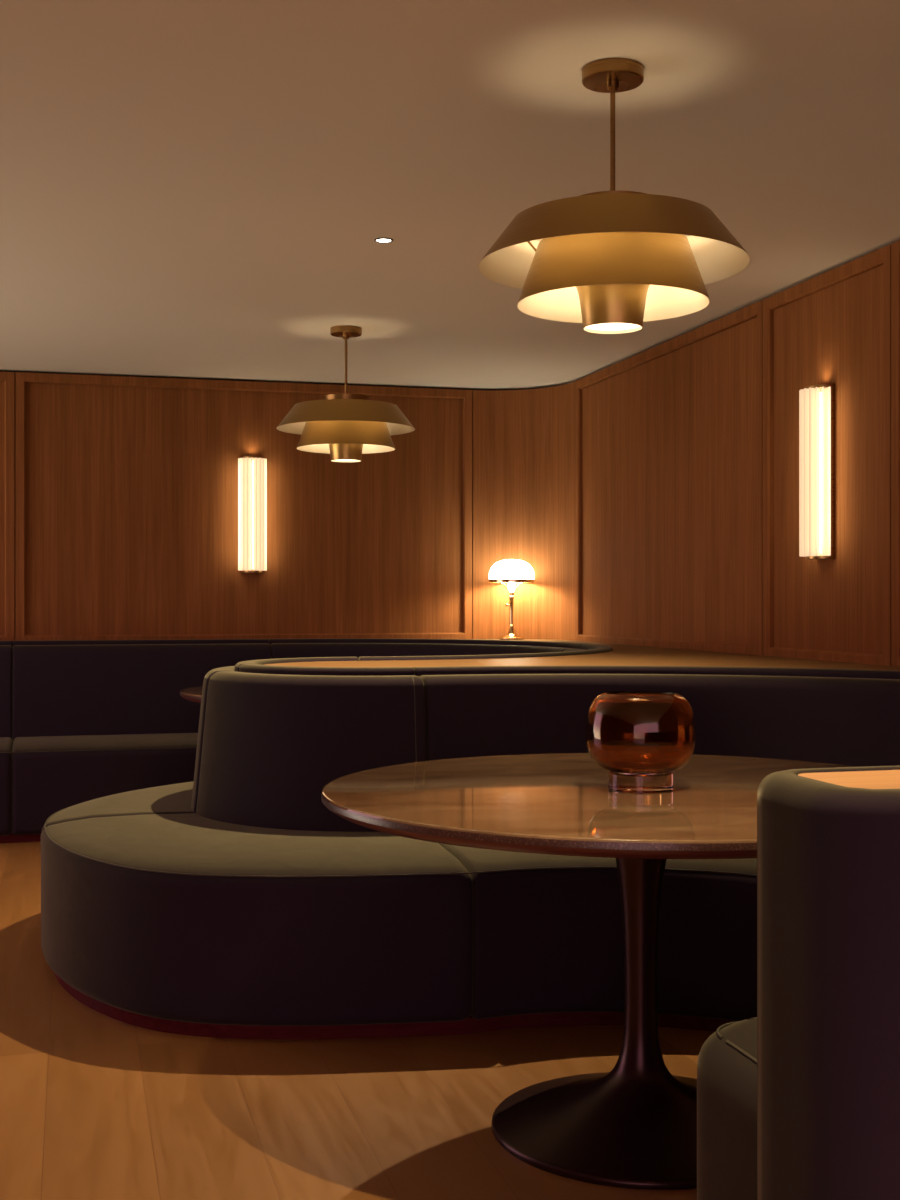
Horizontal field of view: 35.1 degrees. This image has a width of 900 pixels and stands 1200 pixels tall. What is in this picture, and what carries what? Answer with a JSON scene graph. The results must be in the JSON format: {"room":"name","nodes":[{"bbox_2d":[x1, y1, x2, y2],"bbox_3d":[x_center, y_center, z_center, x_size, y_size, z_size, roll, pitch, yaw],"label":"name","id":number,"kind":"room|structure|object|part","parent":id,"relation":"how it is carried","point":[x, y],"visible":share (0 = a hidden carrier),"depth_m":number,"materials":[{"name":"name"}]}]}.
{"room":"restaurant","nodes":[
{"label":"restaurant","id":0,"kind":"room"},
{"bbox_2d":[0,373,462,640],"bbox_3d":[-2.561,-0.034,7.589,5.531,2.357,0.096,0,0,-15],"label":"wall","id":1,"kind":"structure","parent":0,"point":[132,492],"depth_m":7.88,"materials":[{"name":"brown wood"}]},
{"bbox_2d":[0,372,14,640],"bbox_3d":[-3.526,-0.486,7.272,2.496,1.451,0.024,0,0,-15],"label":"trim","id":2,"kind":"structure","parent":1,"relation":"attached to","point":[8,378],"depth_m":7.57,"materials":[{"name":"brown wood"}]},
{"bbox_2d":[16,372,471,640],"bbox_3d":[-1.095,-0.486,7.915,2.523,1.451,0.024,0,0,-15],"label":"trim","id":3,"kind":"structure","parent":1,"relation":"attached to","point":[22,378],"depth_m":7.87,"materials":[{"name":"brown wood"}]},
{"bbox_2d":[238,456,266,572],"bbox_3d":[-1.089,-0.473,7.877,0.159,0.644,0.101,0,0,-15],"label":"wall sconce","id":4,"kind":"object","parent":1,"relation":"attached to","point":[252,470],"visible":1,"depth_m":7.86,"materials":[{"name":"white glass"}]},
{"bbox_2d":[0,371,564,389],"bbox_3d":[-0.855,-1.218,2.277,6.111,0.012,11.240,0,0,-15],"label":"trim","id":5,"kind":"structure","parent":1,"relation":"attached to","point":[0,371],"depth_m":7.97,"materials":[{"name":"brown wood"}]},
{"bbox_2d":[0,842,713,1199],"bbox_3d":[-0.859,1.195,2.292,6.111,0.100,11.270,0,0,-15],"label":"floor","id":6,"kind":"structure","parent":0,"point":[94,1105],"depth_m":3.26,"materials":[{"name":"brown wood"}]},
{"bbox_2d":[180,686,202,702],"bbox_3d":[-0.525,0.775,6.481,1.380,0.740,1.380,0,0,-15],"label":"pedestal table","id":7,"kind":"object","parent":6,"relation":"on","point":[194,694],"visible":0.02,"depth_m":6.20,"materials":[{"name":"brown wood"}]},
{"bbox_2d":[0,638,611,842],"bbox_3d":[-1.912,0.678,6.207,5.398,0.933,2.596,0,0,-15],"label":"banquette","id":8,"kind":"object","parent":6,"relation":"on","point":[81,721],"visible":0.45,"depth_m":7.31,"materials":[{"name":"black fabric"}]},
{"bbox_2d":[0,737,12,835],"bbox_3d":[-2.813,0.901,6.898,1.349,0.419,0.796,0,0,-15],"label":"seat cushion","id":9,"kind":"object","parent":8,"relation":"on","point":[6,743],"depth_m":6.69,"materials":[{"name":"green fabric"}]},
{"bbox_3d":[-2.888,0.477,7.141,1.330,0.486,0.148,0,0,-15],"label":"backrest","id":10,"kind":"part","parent":8,"relation":"part of","materials":[{"name":"green fabric"}]},
{"bbox_2d":[11,733,197,834],"bbox_3d":[-1.537,0.901,7.236,1.330,0.419,0.796,0,0,-15],"label":"seat cushion","id":11,"kind":"object","parent":8,"relation":"on","point":[51,773],"depth_m":6.80,"materials":[{"name":"green fabric"}]},
{"bbox_3d":[-1.602,0.477,7.481,1.330,0.486,0.148,0,0,-15],"label":"backrest","id":12,"kind":"part","parent":8,"relation":"part of","materials":[{"name":"green fabric"}]},
{"bbox_3d":[-0.107,0.477,7.432,1.803,0.486,0.498,0,0,28],"label":"backrest","id":13,"kind":"part","parent":8,"relation":"part of","materials":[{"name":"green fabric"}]},
{"bbox_3d":[0.267,0.477,6.039,0.494,0.486,1.795,0,0,33],"label":"backrest","id":14,"kind":"part","parent":8,"relation":"part of","materials":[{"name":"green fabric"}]},
{"bbox_2d":[41,657,899,1038],"bbox_3d":[0.157,0.678,4.133,3.726,0.933,1.875,0,0,43],"label":"banquette","id":15,"kind":"object","parent":6,"relation":"on","point":[230,901],"visible":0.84,"depth_m":3.81,"materials":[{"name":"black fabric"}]},
{"bbox_2d":[41,781,193,832],"bbox_3d":[-0.827,0.901,5.220,0.780,0.419,1.656,0,0,29],"label":"seat cushion","id":16,"kind":"object","parent":15,"relation":"on","point":[172,799],"depth_m":4.83,"materials":[{"name":"green fabric"}]},
{"bbox_3d":[-0.668,0.477,5.116,0.313,0.486,0.931,0,0,29],"label":"backrest","id":17,"kind":"part","parent":15,"relation":"part of","materials":[{"name":"green fabric"}]},
{"bbox_2d":[41,813,471,1025],"bbox_3d":[-0.617,0.901,4.151,1.129,0.419,1.160,0,0,-15],"label":"seat cushion","id":18,"kind":"object","parent":15,"relation":"on","point":[159,919],"depth_m":3.72,"materials":[{"name":"green fabric"}]},
{"bbox_3d":[-0.462,0.477,4.458,0.837,0.486,0.274,0,0,24],"label":"backrest","id":19,"kind":"part","parent":15,"relation":"part of","materials":[{"name":"green fabric"}]},
{"bbox_2d":[438,843,756,1020],"bbox_3d":[0.901,0.901,3.933,2.353,0.419,1.114,0,0,27],"label":"seat cushion","id":20,"kind":"object","parent":15,"relation":"on","point":[545,935],"depth_m":3.78,"materials":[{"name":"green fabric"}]},
{"bbox_3d":[0.986,0.477,4.064,2.254,0.486,0.660,0,0,32],"label":"backrest","id":21,"kind":"part","parent":15,"relation":"part of","materials":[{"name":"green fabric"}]},
{"bbox_2d":[264,639,899,670],"bbox_3d":[-1.483,0.685,5.085,5.654,0.920,5.246,0,0,-15],"label":"ledge","id":22,"kind":"object","parent":6,"relation":"on","point":[620,655],"visible":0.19,"depth_m":5.21,"materials":[{"name":"brown wood"}]},
{"bbox_2d":[488,559,534,639],"bbox_3d":[0.350,-0.003,8.099,0.263,0.456,0.263,0,0,-15],"label":"table lamp","id":23,"kind":"object","parent":22,"relation":"on","point":[511,571],"visible":1,"depth_m":8.02,"materials":[{"name":"white glass"}]},
{"bbox_3d":[0.350,0.049,8.099,0.032,0.185,0.032,0,0,-15],"label":"stem","id":24,"kind":"part","parent":23,"relation":"part of","materials":[{"name":"gold metal"}]},
{"bbox_3d":[0.350,-0.172,8.099,0.258,0.118,0.258,0,0,-15],"label":"lamp shade","id":25,"kind":"part","parent":23,"relation":"part of","materials":[{"name":"beige glass"}]},
{"bbox_3d":[0.350,-0.079,8.099,0.044,0.073,0.044,0,0,-15],"label":"bulb","id":26,"kind":"part","parent":23,"relation":"part of","materials":[{"name":"beige glass"}]},
{"bbox_2d":[321,753,854,1189],"bbox_3d":[0.414,0.775,3.089,1.380,0.740,1.380,0,0,-15],"label":"pedestal table","id":27,"kind":"object","parent":6,"relation":"on","point":[633,1125],"visible":0.87,"depth_m":2.95,"materials":[{"name":"brown wood"}]},
{"bbox_2d":[586,691,695,793],"bbox_3d":[0.407,0.302,3.043,0.233,0.206,0.233,0,0,-15],"label":"glass candle holder","id":28,"kind":"object","parent":27,"relation":"on","point":[641,738],"visible":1,"depth_m":2.96,"materials":[{"name":"orange glass"}]},
{"bbox_2d":[697,765,899,1199],"bbox_3d":[1.221,0.686,2.238,1.775,0.918,0.747,0,0,-15],"label":"banquette","id":29,"kind":"object","parent":6,"relation":"on","point":[798,1099],"visible":1,"depth_m":1.73,"materials":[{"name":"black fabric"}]},
{"bbox_2d":[697,1017,756,1199],"bbox_3d":[1.240,0.888,2.399,1.655,0.414,0.446,0,0,-15],"label":"seat cushion","id":30,"kind":"object","parent":29,"relation":"on","point":[727,1060],"depth_m":2.24,"materials":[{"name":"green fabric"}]},
{"bbox_2d":[0,0,899,389],"bbox_3d":[-0.859,-1.275,2.292,6.111,0.100,11.270,0,0,-15],"label":"ceiling","id":31,"kind":"structure","parent":0,"point":[201,189],"depth_m":3.99,"materials":[{"name":"beige paint"}]},
{"bbox_2d":[276,325,414,461],"bbox_3d":[-0.469,-0.925,6.424,0.624,0.597,0.624,0,0,-15],"label":"pendant light","id":32,"kind":"object","parent":31,"relation":"hanging from","point":[346,427],"visible":1,"depth_m":6.26,"materials":[{"name":"gold metal"}]},
{"bbox_3d":[-0.469,-0.822,6.424,0.624,0.103,0.624,0,0,-15],"label":"lamp shade","id":33,"kind":"part","parent":32,"relation":"part of","materials":[{"name":"gold metal"}]},
{"bbox_3d":[-0.469,-0.681,6.424,0.176,0.108,0.176,0,0,-15],"label":"lamp shade","id":34,"kind":"part","parent":32,"relation":"part of","materials":[{"name":"gold metal"}]},
{"bbox_3d":[-0.469,-0.997,6.424,0.011,0.358,0.011,0,0,30],"label":"rod","id":35,"kind":"part","parent":32,"relation":"part of","materials":[{"name":"gold metal"}]},
{"bbox_3d":[-0.469,-0.751,6.424,0.444,0.140,0.444,0,0,-15],"label":"lamp shade","id":36,"kind":"part","parent":32,"relation":"part of","materials":[{"name":"gold metal"}]},
{"bbox_2d":[374,238,392,242],"bbox_3d":[-0.225,-1.223,4.848,0.064,0.004,0.064,0,0,-15],"label":"recessed light","id":37,"kind":"object","parent":31,"relation":"in","point":[379,240],"visible":1,"depth_m":4.84,"materials":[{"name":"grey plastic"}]},
{"bbox_2d":[478,58,750,333],"bbox_3d":[0.376,-0.925,3.291,0.624,0.597,0.624,0,0,-15],"label":"pendant light","id":38,"kind":"object","parent":31,"relation":"hanging from","point":[612,261],"visible":1,"depth_m":3.16,"materials":[{"name":"gold metal"}]},
{"bbox_2d":[586,323,638,329],"bbox_3d":[0.376,-0.637,3.291,0.133,0.004,0.133,0,0,-15],"label":"diffuser","id":39,"kind":"object","parent":38,"relation":"attached to","point":[589,326],"depth_m":3.31,"materials":[{"name":"beige"}]},
{"bbox_3d":[0.376,-0.997,3.291,0.011,0.358,0.011,0,0,30],"label":"rod","id":40,"kind":"part","parent":38,"relation":"part of","materials":[{"name":"gold metal"}]},
{"bbox_3d":[0.376,-0.681,3.291,0.176,0.108,0.176,0,0,-15],"label":"lamp shade","id":41,"kind":"part","parent":38,"relation":"part of","materials":[{"name":"gold metal"}]},
{"bbox_3d":[0.376,-0.751,3.291,0.444,0.140,0.444,0,0,-15],"label":"lamp shade","id":42,"kind":"part","parent":38,"relation":"part of","materials":[{"name":"gold metal"}]},
{"bbox_3d":[0.376,-0.822,3.291,0.624,0.103,0.624,0,0,-15],"label":"lamp shade","id":43,"kind":"part","parent":38,"relation":"part of","materials":[{"name":"gold metal"}]},
{"bbox_2d":[472,382,574,640],"bbox_3d":[0.476,-0.034,8.174,0.817,2.357,0.253,0,0,30],"label":"wall","id":44,"kind":"structure","parent":0,"point":[523,441],"depth_m":8.20,"materials":[{"name":"brown wood"}]},
{"bbox_2d":[582,265,882,653],"bbox_3d":[2.126,-0.034,2.766,0.096,2.357,10.660,0,0,-15],"label":"wall","id":45,"kind":"structure","parent":0,"point":[669,441],"depth_m":6.09,"materials":[{"name":"brown wood"}]},
{"bbox_2d":[575,300,761,655],"bbox_3d":[0.989,-0.486,6.831,0.024,1.451,2.212,0,0,-15],"label":"trim","id":46,"kind":"structure","parent":45,"relation":"attached to","point":[752,311],"depth_m":6.58,"materials":[{"name":"brown wood"}]},
{"bbox_2d":[799,384,834,559],"bbox_3d":[1.355,-0.473,5.298,0.101,0.644,0.159,0,0,-15],"label":"wall sconce","id":47,"kind":"object","parent":45,"relation":"attached to","point":[816,402],"visible":1,"depth_m":5.26,"materials":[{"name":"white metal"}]},
{"bbox_3d":[1.395,-0.473,5.308,0.018,0.644,0.120,0,0,-15],"label":"plate","id":48,"kind":"part","parent":47,"relation":"part of","materials":[{"name":"white glass"}]},
{"bbox_2d":[762,244,890,665],"bbox_3d":[1.392,-0.486,5.307,0.024,1.451,0.930,0,0,-15],"label":"trim","id":49,"kind":"structure","parent":45,"relation":"attached to","point":[882,256],"depth_m":5.36,"materials":[{"name":"brown wood"}]},
{"bbox_2d":[891,240,899,666],"bbox_3d":[1.794,-0.486,3.788,0.024,1.451,2.200,0,0,-15],"label":"trim","id":50,"kind":"structure","parent":45,"relation":"attached to","point":[895,247],"depth_m":4.82,"materials":[{"name":"brown wood"}]}
]}

